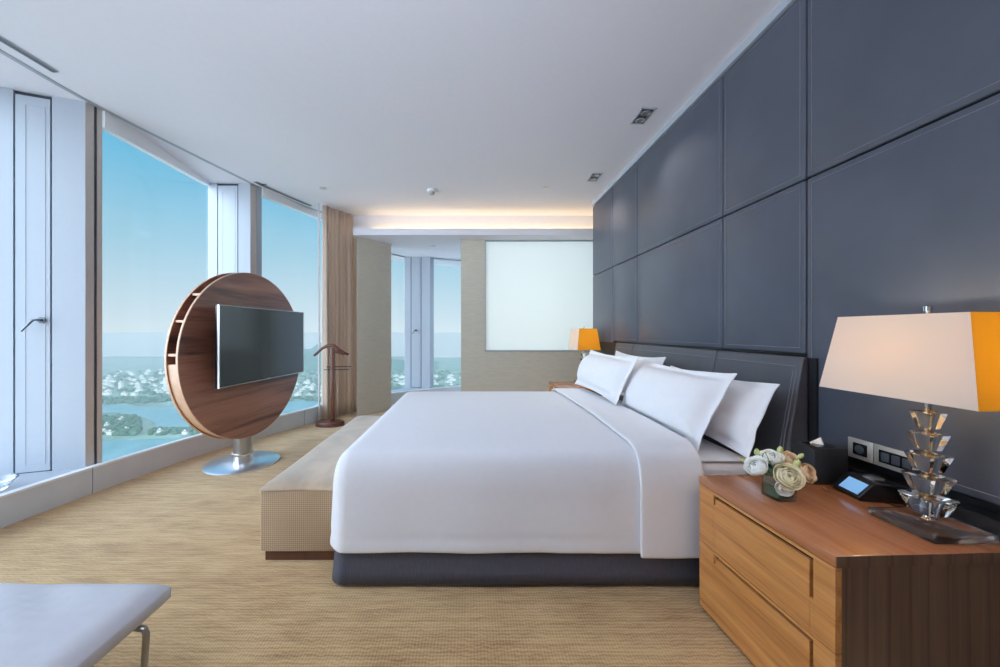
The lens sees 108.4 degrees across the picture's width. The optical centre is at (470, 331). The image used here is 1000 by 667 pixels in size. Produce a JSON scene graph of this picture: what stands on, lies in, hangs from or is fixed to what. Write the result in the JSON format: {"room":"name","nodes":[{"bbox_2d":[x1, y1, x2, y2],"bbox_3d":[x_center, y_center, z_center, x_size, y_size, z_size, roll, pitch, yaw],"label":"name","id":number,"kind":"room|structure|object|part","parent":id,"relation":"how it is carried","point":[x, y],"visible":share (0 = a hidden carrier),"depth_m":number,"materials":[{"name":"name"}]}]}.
{"room":"hotel room","nodes":[
{"label":"hotel room","id":0,"kind":"room"},
{"bbox_2d":[0,87,84,474],"bbox_3d":[-3.323,-0.367,2.714,0.665,2.855,0.077,0,0,-21],"label":"wall","id":1,"kind":"structure","parent":0,"point":[68,115],"depth_m":2.75,"materials":[{"name":"white paint"}]},
{"bbox_2d":[15,91,51,473],"bbox_3d":[-3.271,-0.362,2.679,0.213,2.845,0.105,0,0,-21],"label":"door","id":2,"kind":"structure","parent":1,"relation":"in","point":[33,112],"depth_m":2.69,"materials":[{"name":"white metal"}]},
{"bbox_3d":[-3.246,-0.053,2.667,0.112,0.111,0.064,0,0,-21],"label":"handle","id":3,"kind":"part","parent":2,"relation":"part of","materials":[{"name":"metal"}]},
{"bbox_2d":[0,466,87,493],"bbox_3d":[-3.328,1.152,2.393,0.745,0.196,0.985,0,0,0],"label":"window sill","id":4,"kind":"structure","parent":1,"relation":"attached to","point":[24,479],"depth_m":2.60,"materials":[{"name":"white metal"}]},
{"bbox_2d":[0,473,19,490],"bbox_3d":[-3.150,1.015,2.370,0.224,0.077,0.224,0,0,0],"label":"glass dish","id":5,"kind":"object","parent":4,"relation":"on","point":[6,480],"visible":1,"depth_m":2.41,"materials":[{"name":"clear glass"}]},
{"bbox_2d":[0,467,91,528],"bbox_3d":[-3.040,1.147,-0.210,0.169,0.205,5.983,0,0,1],"label":"baseboard","id":6,"kind":"structure","parent":1,"relation":"attached to","point":[18,504],"depth_m":2.49,"materials":[{"name":"white paint"}]},
{"bbox_2d":[85,102,101,466],"bbox_3d":[-3.035,-0.268,2.871,0.131,3.035,0.096,0,0,27],"label":"trim","id":7,"kind":"structure","parent":1,"relation":"attached to","point":[93,115],"depth_m":2.84,"materials":[{"name":"beige metal"}]},
{"bbox_2d":[0,53,321,213],"bbox_3d":[-3.060,-1.931,1.531,1.484,0.288,9.379,0,0,8],"label":"trim","id":8,"kind":"structure","parent":1,"relation":"attached to","point":[13,75],"depth_m":2.71,"materials":[{"name":"paint"}]},
{"bbox_2d":[88,410,303,492],"bbox_3d":[-2.647,1.147,3.813,0.170,0.205,2.147,0,0,19],"label":"baseboard","id":9,"kind":"structure","parent":1,"relation":"attached to","point":[109,473],"depth_m":3.30,"materials":[{"name":"white paint"}]},
{"bbox_2d":[208,183,249,278],"bbox_3d":[-2.913,-0.122,4.372,0.505,3.345,0.080,0,0,0],"label":"wall","id":10,"kind":"structure","parent":0,"point":[243,188],"depth_m":4.33,"materials":[{"name":"white paint"}]},
{"bbox_2d":[102,110,209,185],"bbox_3d":[-3.070,0.033,3.607,0.060,3.675,1.462,0,0,-8],"label":"roller blind","id":11,"kind":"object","parent":10,"relation":"in","point":[112,125],"depth_m":3.27,"materials":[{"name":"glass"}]},
{"bbox_2d":[0,49,321,212],"bbox_3d":[-2.744,-1.798,1.357,0.844,0.054,9.096,0,0,8],"label":"trim","id":12,"kind":"structure","parent":10,"relation":"attached to","point":[1,51],"depth_m":2.94,"materials":[{"name":"grey metal"}]},
{"bbox_2d":[218,184,237,274],"bbox_3d":[-2.928,-0.117,4.351,0.255,3.335,0.042,0,0,0],"label":"door","id":13,"kind":"structure","parent":10,"relation":"in","point":[227,193],"depth_m":4.33,"materials":[{"name":"white metal"}]},
{"bbox_2d":[250,184,261,275],"bbox_3d":[-2.674,-0.268,4.412,0.119,3.035,0.180,0,0,43],"label":"trim","id":14,"kind":"structure","parent":10,"relation":"attached to","point":[255,191],"depth_m":4.39,"materials":[{"name":"beige metal"}]},
{"bbox_2d":[262,187,321,220],"bbox_3d":[-2.372,0.033,5.218,0.060,3.675,1.626,0,0,15],"label":"roller blind","id":15,"kind":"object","parent":10,"relation":"in","point":[267,194],"depth_m":4.81,"materials":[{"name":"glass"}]},
{"bbox_2d":[357,237,390,415],"bbox_3d":[-1.549,-0.075,5.622,0.593,2.650,0.264,0,0,-42],"label":"wall partition","id":16,"kind":"structure","parent":0,"point":[373,257],"depth_m":5.52,"materials":[{"name":"beige paint"}]},
{"bbox_2d":[302,385,460,424],"bbox_3d":[-0.327,1.147,6.526,5.122,0.205,0.687,0,0,-35],"label":"baseboard","id":17,"kind":"structure","parent":16,"relation":"attached to","point":[311,414],"depth_m":6.14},
{"bbox_2d":[0,405,754,666],"bbox_3d":[-0.361,1.400,2.229,5.521,0.300,11.058,0,0,0],"label":"floor","id":18,"kind":"structure","parent":0,"point":[179,526],"depth_m":1.67,"materials":[{"name":"carpet"}]},
{"bbox_2d":[0,583,170,666],"bbox_3d":[-1.453,1.011,0.761,0.994,0.479,0.822,0,0,0],"label":"bench","id":19,"kind":"object","parent":18,"relation":"on","point":[78,624],"visible":1,"depth_m":1.01,"materials":[{"name":"white fabric"}]},
{"bbox_3d":[-1.011,1.061,1.070,0.109,0.379,0.018,0,0,0],"label":"leg","id":20,"kind":"part","parent":19,"relation":"part of","materials":[{"name":"metal"}]},
{"bbox_2d":[164,272,298,475],"bbox_3d":[-2.176,0.348,3.447,0.627,1.804,1.550,0,0,0],"label":"stand","id":21,"kind":"object","parent":18,"relation":"on","point":[238,413],"visible":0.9,"depth_m":3.10,"materials":[{"name":"brown wood"}]},
{"bbox_2d":[215,304,303,388],"bbox_3d":[-1.978,0.120,3.445,0.093,0.668,1.182,0,0,6],"label":"television","id":22,"kind":"object","parent":21,"relation":"attached to","point":[252,344],"visible":1,"depth_m":3.26,"materials":[{"name":"black paint"}]},
{"bbox_2d":[259,416,380,559],"bbox_3d":[-0.935,1.035,2.775,0.430,0.430,1.660,0,0,0],"label":"bench","id":23,"kind":"object","parent":18,"relation":"on","point":[296,505],"visible":0.68,"depth_m":1.95,"materials":[{"name":"fabric"}]},
{"bbox_3d":[-0.935,0.845,2.775,0.430,0.051,1.660,0,0,0],"label":"seat","id":24,"kind":"part","parent":23,"relation":"part of","materials":[{"name":"fabric"}]},
{"bbox_2d":[313,344,350,427],"bbox_3d":[-1.851,0.706,4.800,0.488,1.088,0.247,0,0,0],"label":"stand","id":25,"kind":"object","parent":18,"relation":"on","point":[326,423],"visible":1,"depth_m":4.78,"materials":[{"name":"brown wood"}]},
{"bbox_3d":[-1.845,0.706,4.800,0.048,0.972,0.028,0,0,0],"label":"post","id":26,"kind":"part","parent":25,"relation":"part of","materials":[{"name":"brown wood"}]},
{"bbox_3d":[-1.745,0.278,4.750,0.148,0.068,0.036,0,0,0],"label":"tray rail","id":27,"kind":"part","parent":25,"relation":"part of","materials":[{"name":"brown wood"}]},
{"bbox_2d":[332,462,747,585],"bbox_3d":[0.349,0.950,2.681,2.108,0.600,1.873,0,0,0],"label":"bed","id":28,"kind":"object","parent":18,"relation":"on","point":[399,568],"visible":0.14,"depth_m":1.75,"materials":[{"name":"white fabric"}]},
{"bbox_2d":[330,388,703,558],"bbox_3d":[0.203,0.802,2.683,1.827,0.538,1.982,0,0,0],"label":"duvet","id":29,"kind":"object","parent":28,"relation":"on","point":[558,470],"visible":0.97,"depth_m":1.73,"materials":[{"name":"white fabric"}]},
{"bbox_2d":[574,350,638,404],"bbox_3d":[1.101,0.353,3.090,0.221,0.345,1.035,0,0,0],"label":"pillow","id":30,"kind":"object","parent":29,"relation":"on","point":[606,375],"visible":1,"depth_m":2.80,"materials":[{"name":"white fabric"}]},
{"bbox_2d":[602,396,745,461],"bbox_3d":[1.260,0.643,2.680,0.260,0.011,1.780,0,0,0],"label":"sheet","id":31,"kind":"object","parent":28,"relation":"on","point":[708,451],"visible":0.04,"depth_m":1.88,"materials":[{"name":"white fabric"}]},
{"bbox_2d":[615,351,665,395],"bbox_3d":[1.382,0.392,3.150,0.165,0.402,0.916,0,0,0],"label":"pillow","id":32,"kind":"object","parent":31,"relation":"on","point":[659,360],"visible":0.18,"depth_m":2.98,"materials":[{"name":"white fabric"}]},
{"bbox_2d":[621,359,736,451],"bbox_3d":[1.221,0.413,2.305,0.247,0.405,0.985,0,0,0],"label":"pillow","id":33,"kind":"object","parent":31,"relation":"on","point":[684,402],"visible":0.9,"depth_m":2.02,"materials":[{"name":"white fabric"}]},
{"bbox_2d":[670,366,779,457],"bbox_3d":[1.404,0.433,2.197,0.164,0.364,0.942,0,0,0],"label":"pillow","id":34,"kind":"object","parent":31,"relation":"on","point":[735,422],"visible":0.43,"depth_m":1.84,"materials":[{"name":"white fabric"}]},
{"bbox_3d":[0.378,0.782,2.683,2.045,0.265,1.795,0,0,0],"label":"mattress","id":35,"kind":"part","parent":28,"relation":"part of","materials":[{"name":"white fabric"}]},
{"bbox_2d":[549,381,601,395],"bbox_3d":[1.333,0.959,4.521,0.583,0.582,0.592,0,0,0],"label":"nightstand","id":36,"kind":"object","parent":18,"relation":"on","point":[552,384],"visible":0.13,"depth_m":4.54,"materials":[{"name":"brown wood"}]},
{"bbox_2d":[568,326,600,381],"bbox_3d":[1.470,0.298,4.700,0.290,0.737,0.444,0,0,0],"label":"table lamp","id":37,"kind":"object","parent":36,"relation":"on","point":[583,339],"visible":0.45,"depth_m":4.51,"materials":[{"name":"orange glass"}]},
{"bbox_3d":[1.470,0.098,4.700,0.290,0.270,0.444,0,0,0],"label":"lamp shade","id":38,"kind":"part","parent":37,"relation":"part of","materials":[{"name":"orange fabric"}]},
{"bbox_2d":[699,474,999,666],"bbox_3d":[1.333,0.950,1.346,0.583,0.600,0.592,0,0,-2],"label":"nightstand","id":39,"kind":"object","parent":18,"relation":"on","point":[817,579],"visible":0.94,"depth_m":1.11,"materials":[{"name":"brown wood"}]},
{"bbox_3d":[1.060,1.084,1.343,0.007,0.284,0.564,0,0,-2],"label":"drawer","id":40,"kind":"part","parent":39,"relation":"part of","materials":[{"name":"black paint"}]},
{"bbox_3d":[1.060,0.810,1.343,0.007,0.241,0.564,0,0,-2],"label":"drawer","id":41,"kind":"part","parent":39,"relation":"part of","materials":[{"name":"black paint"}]},
{"bbox_3d":[1.053,1.084,1.336,0.020,0.292,0.586,0,0,-2],"label":"drawer","id":42,"kind":"part","parent":39,"relation":"part of","materials":[{"name":"brown wood"}]},
{"bbox_3d":[1.053,0.810,1.336,0.020,0.249,0.586,0,0,-2],"label":"drawer","id":43,"kind":"part","parent":39,"relation":"part of","materials":[{"name":"brown wood"}]},
{"bbox_2d":[761,472,796,501],"bbox_3d":[1.203,0.606,1.408,0.074,0.086,0.074,0,0,-6],"label":"glass vase","id":44,"kind":"object","parent":39,"relation":"on","point":[767,482],"visible":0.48,"depth_m":1.40,"materials":[{"name":"clear"}]},
{"bbox_2d":[743,455,769,475],"bbox_3d":[1.139,0.535,1.399,0.129,0.098,0.081,0,0,0],"label":"rose","id":45,"kind":"object","parent":44,"relation":"in","point":[756,465],"visible":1,"depth_m":1.40,"materials":[{"name":"white plant"}]},
{"bbox_2d":[754,448,771,471],"bbox_3d":[1.192,0.536,1.460,0.024,0.099,0.105,0,0,0],"label":"bud","id":46,"kind":"object","parent":44,"relation":"in","point":[756,451],"visible":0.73,"depth_m":1.49,"materials":[{"name":"green plant"}]},
{"bbox_2d":[762,452,774,476],"bbox_3d":[1.200,0.531,1.408,0.140,0.108,0.129,0,0,0],"label":"foliage","id":47,"kind":"object","parent":44,"relation":"in","point":[771,469],"visible":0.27,"depth_m":1.43,"materials":[{"name":"green plant"}]},
{"bbox_2d":[760,449,784,468],"bbox_3d":[1.211,0.533,1.448,0.077,0.101,0.081,0,0,0],"label":"rose","id":48,"kind":"object","parent":44,"relation":"in","point":[778,458],"visible":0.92,"depth_m":1.44,"materials":[{"name":"white plant"}]},
{"bbox_2d":[776,446,782,452],"bbox_3d":[1.235,0.524,1.435,0.022,0.121,0.084,0,0,36],"label":"bud","id":49,"kind":"object","parent":44,"relation":"in","point":[779,449],"visible":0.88,"depth_m":1.45,"materials":[{"name":"green plant"}]},
{"bbox_2d":[774,482,794,496],"bbox_3d":[1.188,0.585,1.360,0.087,0.060,0.056,0,0,-42],"label":"rose","id":50,"kind":"object","parent":44,"relation":"in","point":[780,490],"visible":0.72,"depth_m":1.35,"materials":[{"name":"white plant"}]},
{"bbox_2d":[773,462,805,490],"bbox_3d":[1.171,0.538,1.349,0.092,0.095,0.105,0,0,-12],"label":"rose","id":51,"kind":"object","parent":44,"relation":"in","point":[791,476],"visible":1,"depth_m":1.33,"materials":[{"name":"beige plant"}]},
{"bbox_2d":[782,451,798,463],"bbox_3d":[1.253,0.533,1.437,0.109,0.105,0.050,0,0,-7],"label":"rose","id":52,"kind":"object","parent":44,"relation":"in","point":[790,457],"visible":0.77,"depth_m":1.44,"materials":[{"name":"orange plant"}]},
{"bbox_2d":[792,460,800,466],"bbox_3d":[1.222,0.535,1.380,0.023,0.100,0.068,0,0,-22],"label":"bud","id":53,"kind":"object","parent":44,"relation":"in","point":[797,463],"visible":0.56,"depth_m":1.35,"materials":[{"name":"green plant"}]},
{"bbox_2d":[797,453,803,459],"bbox_3d":[1.247,0.529,1.401,0.090,0.112,0.018,0,0,0],"label":"bud","id":54,"kind":"object","parent":44,"relation":"in","point":[800,456],"visible":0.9,"depth_m":1.40,"materials":[{"name":"green plant"}]},
{"bbox_2d":[799,463,816,483],"bbox_3d":[1.285,0.557,1.410,0.158,0.072,0.049,0,0,-18],"label":"rose","id":55,"kind":"object","parent":44,"relation":"in","point":[809,472],"visible":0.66,"depth_m":1.41,"materials":[{"name":"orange plant"}]},
{"bbox_2d":[791,437,847,483],"bbox_3d":[1.528,0.558,1.581,0.145,0.181,0.113,0,0,0],"label":"tissue box","id":56,"kind":"object","parent":39,"relation":"on","point":[830,461],"visible":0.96,"depth_m":1.52,"materials":[{"name":"black leather"}]},
{"bbox_3d":[1.528,0.497,1.583,0.085,0.002,0.075,0,0,0],"label":"slot frame","id":57,"kind":"part","parent":56,"relation":"part of","materials":[{"name":"black paint"}]},
{"bbox_2d":[832,472,904,503],"bbox_3d":[1.563,0.611,1.423,0.149,0.077,0.126,0,0,10],"label":"alarm clock","id":58,"kind":"object","parent":39,"relation":"on","point":[860,486],"visible":0.99,"depth_m":1.38,"materials":[{"name":"black paint"}]},
{"bbox_2d":[819,305,999,543],"bbox_3d":[1.510,0.281,1.190,0.290,0.737,0.444,0,0,0],"label":"table lamp","id":59,"kind":"object","parent":39,"relation":"on","point":[943,359],"visible":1,"depth_m":1.15,"materials":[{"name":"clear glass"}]},
{"bbox_3d":[1.510,0.080,1.190,0.290,0.270,0.444,0,0,0],"label":"lamp shade","id":60,"kind":"part","parent":59,"relation":"part of","materials":[{"name":"white fabric"}]},
{"bbox_2d":[0,0,781,215],"bbox_3d":[-0.405,-1.925,1.286,5.210,0.300,8.972,0,0,0],"label":"ceiling","id":61,"kind":"structure","parent":0,"point":[487,105],"depth_m":2.53,"materials":[{"name":"paint"}]},
{"bbox_2d":[0,36,58,72],"bbox_3d":[-2.871,-1.771,1.679,0.062,0.007,1.561,0,0,2],"label":"ceiling vent","id":62,"kind":"object","parent":61,"relation":"in","point":[3,40],"visible":1,"depth_m":2.30,"materials":[{"name":"grey metal"}]},
{"bbox_2d":[254,181,311,205],"bbox_3d":[-2.410,-1.771,4.668,0.100,0.007,0.871,0,0,17],"label":"ceiling vent","id":63,"kind":"object","parent":61,"relation":"in","point":[256,182],"visible":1,"depth_m":4.59,"materials":[{"name":"grey metal"}]},
{"bbox_2d":[318,204,319,419],"bbox_3d":[-2.111,-0.267,5.002,0.026,3.004,0.014,0,0,-38],"label":"sheer curtain","id":64,"kind":"object","parent":61,"relation":"hanging from","point":[318,204],"visible":0.93,"depth_m":5.00,"materials":[{"name":"fabric"}]},
{"bbox_2d":[321,205,356,418],"bbox_3d":[-1.919,-0.267,5.304,0.091,3.004,0.603,0,0,31],"label":"curtain","id":65,"kind":"object","parent":61,"relation":"hanging from","point":[339,244],"visible":0.94,"depth_m":5.28,"materials":[{"name":"beige fabric"}]},
{"bbox_2d":[427,188,436,194],"bbox_3d":[-0.489,-1.745,4.516,0.120,0.060,0.120,0,0,0],"label":"smoke detector","id":66,"kind":"object","parent":61,"relation":"attached to","point":[431,191],"visible":1,"depth_m":4.49,"materials":[{"name":"white plastic"}]},
{"bbox_2d":[353,216,592,228],"bbox_3d":[0.200,-1.684,5.630,4.000,0.382,0.240,0,0,0],"label":"cove","id":67,"kind":"object","parent":61,"relation":"in","point":[359,222],"visible":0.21,"depth_m":5.51,"materials":[{"name":"paint"}]},
{"bbox_2d":[586,173,602,181],"bbox_3d":[1.419,-1.768,4.136,0.120,0.012,0.220,0,0,0],"label":"recessed light","id":68,"kind":"object","parent":61,"relation":"in","point":[594,177],"visible":1,"depth_m":4.14,"materials":[{"name":"white metal"}]},
{"bbox_2d":[630,108,656,123],"bbox_3d":[1.417,-1.768,2.965,0.120,0.012,0.220,0,0,0],"label":"recessed light","id":69,"kind":"object","parent":61,"relation":"in","point":[644,114],"visible":1,"depth_m":2.95,"materials":[{"name":"white metal"}]},
{"bbox_2d":[405,257,429,387],"bbox_3d":[-1.008,-0.190,6.790,0.475,2.500,0.080,0,0,0],"label":"wall","id":70,"kind":"structure","parent":0,"point":[425,261],"depth_m":6.75,"materials":[{"name":"white paint"}]},
{"bbox_2d":[391,387,435,391],"bbox_3d":[-1.041,1.155,6.636,1.294,0.190,0.432,0,0,-39],"label":"trim","id":71,"kind":"structure","parent":70,"relation":"attached to","point":[402,389],"depth_m":6.58,"materials":[{"name":"white metal"}]},
{"bbox_2d":[411,257,420,387],"bbox_3d":[-1.030,-0.185,6.738,0.200,2.490,0.104,0,0,0],"label":"door","id":72,"kind":"structure","parent":70,"relation":"in","point":[415,261],"depth_m":6.75,"materials":[{"name":"white metal"}]},
{"bbox_2d":[430,257,433,387],"bbox_3d":[-0.770,-0.090,6.838,0.083,2.680,0.154,0,0,29],"label":"trim","id":73,"kind":"structure","parent":70,"relation":"attached to","point":[431,258],"depth_m":6.79,"materials":[{"name":"grey metal"}]},
{"bbox_2d":[353,229,592,267],"bbox_3d":[0.125,-1.446,6.710,4.150,0.093,2.980,0,0,0],"label":"ceiling","id":74,"kind":"structure","parent":0,"point":[404,242],"depth_m":5.36,"materials":[{"name":"paint"}]},
{"bbox_2d":[461,240,588,390],"bbox_3d":[1.022,-0.075,5.570,2.355,2.650,0.120,0,0,0],"label":"wall","id":75,"kind":"structure","parent":0,"point":[481,370],"depth_m":5.51,"materials":[{"name":"beige paint"}]},
{"bbox_2d":[485,240,592,351],"bbox_3d":[1.132,-0.544,5.533,1.836,1.709,0.054,0,0,0],"label":"window","id":76,"kind":"structure","parent":75,"relation":"in","point":[537,291],"depth_m":5.53,"materials":[{"name":"white glass"}]},
{"bbox_2d":[593,0,999,513],"bbox_3d":[1.939,-0.263,0.883,0.522,3.025,8.166,0,0,0],"label":"wall","id":77,"kind":"structure","parent":0,"point":[847,163],"depth_m":1.70,"materials":[{"name":"black paint"}]},
{"bbox_3d":[1.695,-0.102,4.617,0.030,1.317,0.697,0,0,0],"label":"wall panel","id":78,"kind":"part","parent":77,"relation":"part of","materials":[{"name":"grey leather"}]},
{"bbox_3d":[1.695,-1.242,4.617,0.030,0.945,0.697,0,0,0],"label":"wall panel","id":79,"kind":"part","parent":77,"relation":"part of","materials":[{"name":"grey leather"}]},
{"bbox_3d":[1.695,-0.325,3.951,0.030,0.872,0.620,0,0,0],"label":"wall panel","id":80,"kind":"part","parent":77,"relation":"part of","materials":[{"name":"grey leather"}]},
{"bbox_3d":[1.695,-1.242,3.951,0.030,0.945,0.620,0,0,0],"label":"wall panel","id":81,"kind":"part","parent":77,"relation":"part of","materials":[{"name":"grey leather"}]},
{"bbox_3d":[1.695,-0.325,3.021,0.030,0.872,1.224,0,0,0],"label":"wall panel","id":82,"kind":"part","parent":77,"relation":"part of","materials":[{"name":"grey leather"}]},
{"bbox_3d":[1.695,-1.242,3.021,0.030,0.945,1.224,0,0,0],"label":"wall panel","id":83,"kind":"part","parent":77,"relation":"part of","materials":[{"name":"grey leather"}]},
{"bbox_2d":[592,0,795,206],"bbox_3d":[1.689,-1.748,0.885,0.042,0.053,8.170,0,0,0],"label":"trim","id":84,"kind":"structure","parent":77,"relation":"attached to","point":[783,6],"depth_m":2.50,"materials":[{"name":"white paint"}]},
{"bbox_2d":[593,341,818,440],"bbox_3d":[1.690,0.690,3.355,0.040,1.120,3.230,0,0,0],"label":"trim","id":85,"kind":"structure","parent":77,"relation":"attached to","point":[608,348],"depth_m":1.76,"materials":[{"name":"black leather"}]},
{"bbox_2d":[614,343,807,474],"bbox_3d":[1.567,0.689,2.928,0.203,1.122,2.297,0,0,0],"label":"headboard","id":86,"kind":"object","parent":77,"relation":"attached to","point":[784,421],"visible":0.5,"depth_m":1.94,"materials":[{"name":"grey leather"}]},
{"bbox_3d":[1.567,0.689,3.858,0.202,1.122,0.435,0,0,0],"label":"panel","id":87,"kind":"part","parent":86,"relation":"part of","materials":[{"name":"grey leather"}]},
{"bbox_3d":[1.567,0.689,3.021,0.202,1.122,1.224,0,0,0],"label":"panel","id":88,"kind":"part","parent":86,"relation":"part of","materials":[{"name":"grey leather"}]},
{"bbox_3d":[1.567,0.689,2.090,0.202,1.122,0.622,0,0,0],"label":"panel","id":89,"kind":"part","parent":86,"relation":"part of","materials":[{"name":"grey leather"}]},
{"bbox_3d":[1.695,-0.325,2.106,0.030,0.872,0.591,0,0,0],"label":"wall panel","id":90,"kind":"part","parent":77,"relation":"part of","materials":[{"name":"grey leather"}]},
{"bbox_3d":[1.695,-1.242,2.106,0.030,0.945,0.591,0,0,0],"label":"wall panel","id":91,"kind":"part","parent":77,"relation":"part of","materials":[{"name":"grey leather"}]},
{"bbox_2d":[848,436,917,472],"bbox_3d":[1.673,0.507,1.471,0.012,0.085,0.252,0,0,0],"label":"wall socket","id":92,"kind":"object","parent":77,"relation":"attached to","point":[890,458],"visible":0.88,"depth_m":1.48,"materials":[{"name":"silver metal"}]},
{"bbox_2d":[854,445,863,453],"bbox_3d":[1.669,0.507,1.548,0.002,0.038,0.038,0,0,0],"label":"socket","id":93,"kind":"object","parent":92,"relation":"attached to","point":[858,449],"depth_m":1.55,"materials":[{"name":"black plastic"}]},
{"bbox_3d":[1.675,0.507,1.548,0.008,0.085,0.099,0,0,0],"label":"plate","id":94,"kind":"part","parent":92,"relation":"part of","materials":[{"name":"silver metal"}]},
{"bbox_2d":[881,452,888,462],"bbox_3d":[1.669,0.507,1.451,0.002,0.035,0.028,0,0,0],"label":"switch","id":95,"kind":"object","parent":92,"relation":"attached to","point":[884,455],"depth_m":1.45,"materials":[{"name":"black plastic"}]},
{"bbox_2d":[891,455,899,465],"bbox_3d":[1.669,0.507,1.415,0.002,0.035,0.028,0,0,0],"label":"switch","id":96,"kind":"object","parent":92,"relation":"attached to","point":[895,459],"depth_m":1.41,"materials":[{"name":"black plastic"}]},
{"bbox_3d":[1.675,0.507,1.420,0.008,0.085,0.150,0,0,0],"label":"plate","id":97,"kind":"part","parent":92,"relation":"part of","materials":[{"name":"silver metal"}]},
{"bbox_2d":[902,458,910,469],"bbox_3d":[1.669,0.507,1.379,0.002,0.035,0.028,0,0,0],"label":"switch","id":98,"kind":"object","parent":92,"relation":"attached to","point":[906,465],"depth_m":1.38,"materials":[{"name":"black plastic"}]},
{"bbox_3d":[1.695,-0.102,1.178,0.030,1.317,1.248,0,0,0],"label":"wall panel","id":99,"kind":"part","parent":77,"relation":"part of","materials":[{"name":"grey leather"}]},
{"bbox_3d":[1.695,-1.242,1.178,0.030,0.945,1.248,0,0,0],"label":"wall panel","id":100,"kind":"part","parent":77,"relation":"part of","materials":[{"name":"grey leather"}]},
{"bbox_2d":[848,462,999,541],"bbox_3d":[1.673,0.918,-0.733,0.075,0.664,4.935,0,0,0],"label":"wall panel","id":101,"kind":"object","parent":77,"relation":"attached to","point":[981,518],"depth_m":1.19,"materials":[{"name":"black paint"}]},
{"label":"outside","id":102,"kind":"structure","parent":0,"visible":0},
{"bbox_2d":[102,356,404,357],"bbox_3d":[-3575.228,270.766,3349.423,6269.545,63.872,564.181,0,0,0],"label":"hill","id":103,"kind":"structure","parent":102,"point":[117,356],"depth_m":3568.47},
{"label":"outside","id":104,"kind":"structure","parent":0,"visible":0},
{"bbox_2d":[304,342,439,370],"bbox_3d":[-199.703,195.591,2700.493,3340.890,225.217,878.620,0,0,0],"label":"hill","id":105,"kind":"structure","parent":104,"point":[310,361],"depth_m":2458.26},
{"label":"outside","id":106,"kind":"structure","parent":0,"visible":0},
{"bbox_2d":[102,400,320,461],"bbox_3d":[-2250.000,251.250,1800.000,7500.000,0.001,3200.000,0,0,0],"label":"lake water","id":107,"kind":"structure","parent":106,"point":[163,417],"depth_m":1016.41,"materials":[{"name":"blue liquid"}]},
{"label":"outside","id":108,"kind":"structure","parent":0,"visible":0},
{"bbox_2d":[102,357,460,406],"bbox_3d":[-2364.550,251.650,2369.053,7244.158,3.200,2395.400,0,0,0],"label":"city","id":109,"kind":"object","parent":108,"point":[453,364],"visible":0.16,"depth_m":2195.79},
{"bbox_2d":[102,391,111,394],"bbox_3d":[-1433.579,242.065,1416.010,33.599,16.369,13.427,0,0,0],"label":"building","id":110,"kind":"structure","parent":109,"relation":"on","point":[104,392],"depth_m":1409.77,"materials":[{"name":"concrete"}]},
{"bbox_2d":[118,381,123,388],"bbox_3d":[-1529.348,233.600,1573.043,13.800,33.300,12.800,0,0,0],"label":"building","id":111,"kind":"structure","parent":109,"relation":"on","point":[120,384],"depth_m":1567.73,"materials":[{"name":"concrete"}]},
{"bbox_2d":[163,377,167,390],"bbox_3d":[-1287.920,220.000,1520.168,13.800,60.500,12.800,0,0,0],"label":"building","id":112,"kind":"structure","parent":109,"relation":"on","point":[165,388],"depth_m":1514.31,"materials":[{"name":"concrete"}]},
{"bbox_2d":[102,369,460,403],"bbox_3d":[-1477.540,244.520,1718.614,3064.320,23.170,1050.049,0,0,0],"label":"treeline","id":113,"kind":"object","parent":109,"relation":"on","point":[160,398],"visible":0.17,"depth_m":1490.10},
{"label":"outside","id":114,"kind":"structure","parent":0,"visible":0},
{"bbox_2d":[102,412,192,439],"bbox_3d":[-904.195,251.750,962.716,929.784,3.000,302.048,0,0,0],"label":"shore","id":115,"kind":"structure","parent":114,"point":[147,424],"depth_m":866.20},
{"bbox_2d":[102,413,199,435],"bbox_3d":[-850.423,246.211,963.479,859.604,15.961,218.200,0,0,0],"label":"woodland","id":116,"kind":"object","parent":115,"relation":"on","point":[134,422],"visible":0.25,"depth_m":912.77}
]}

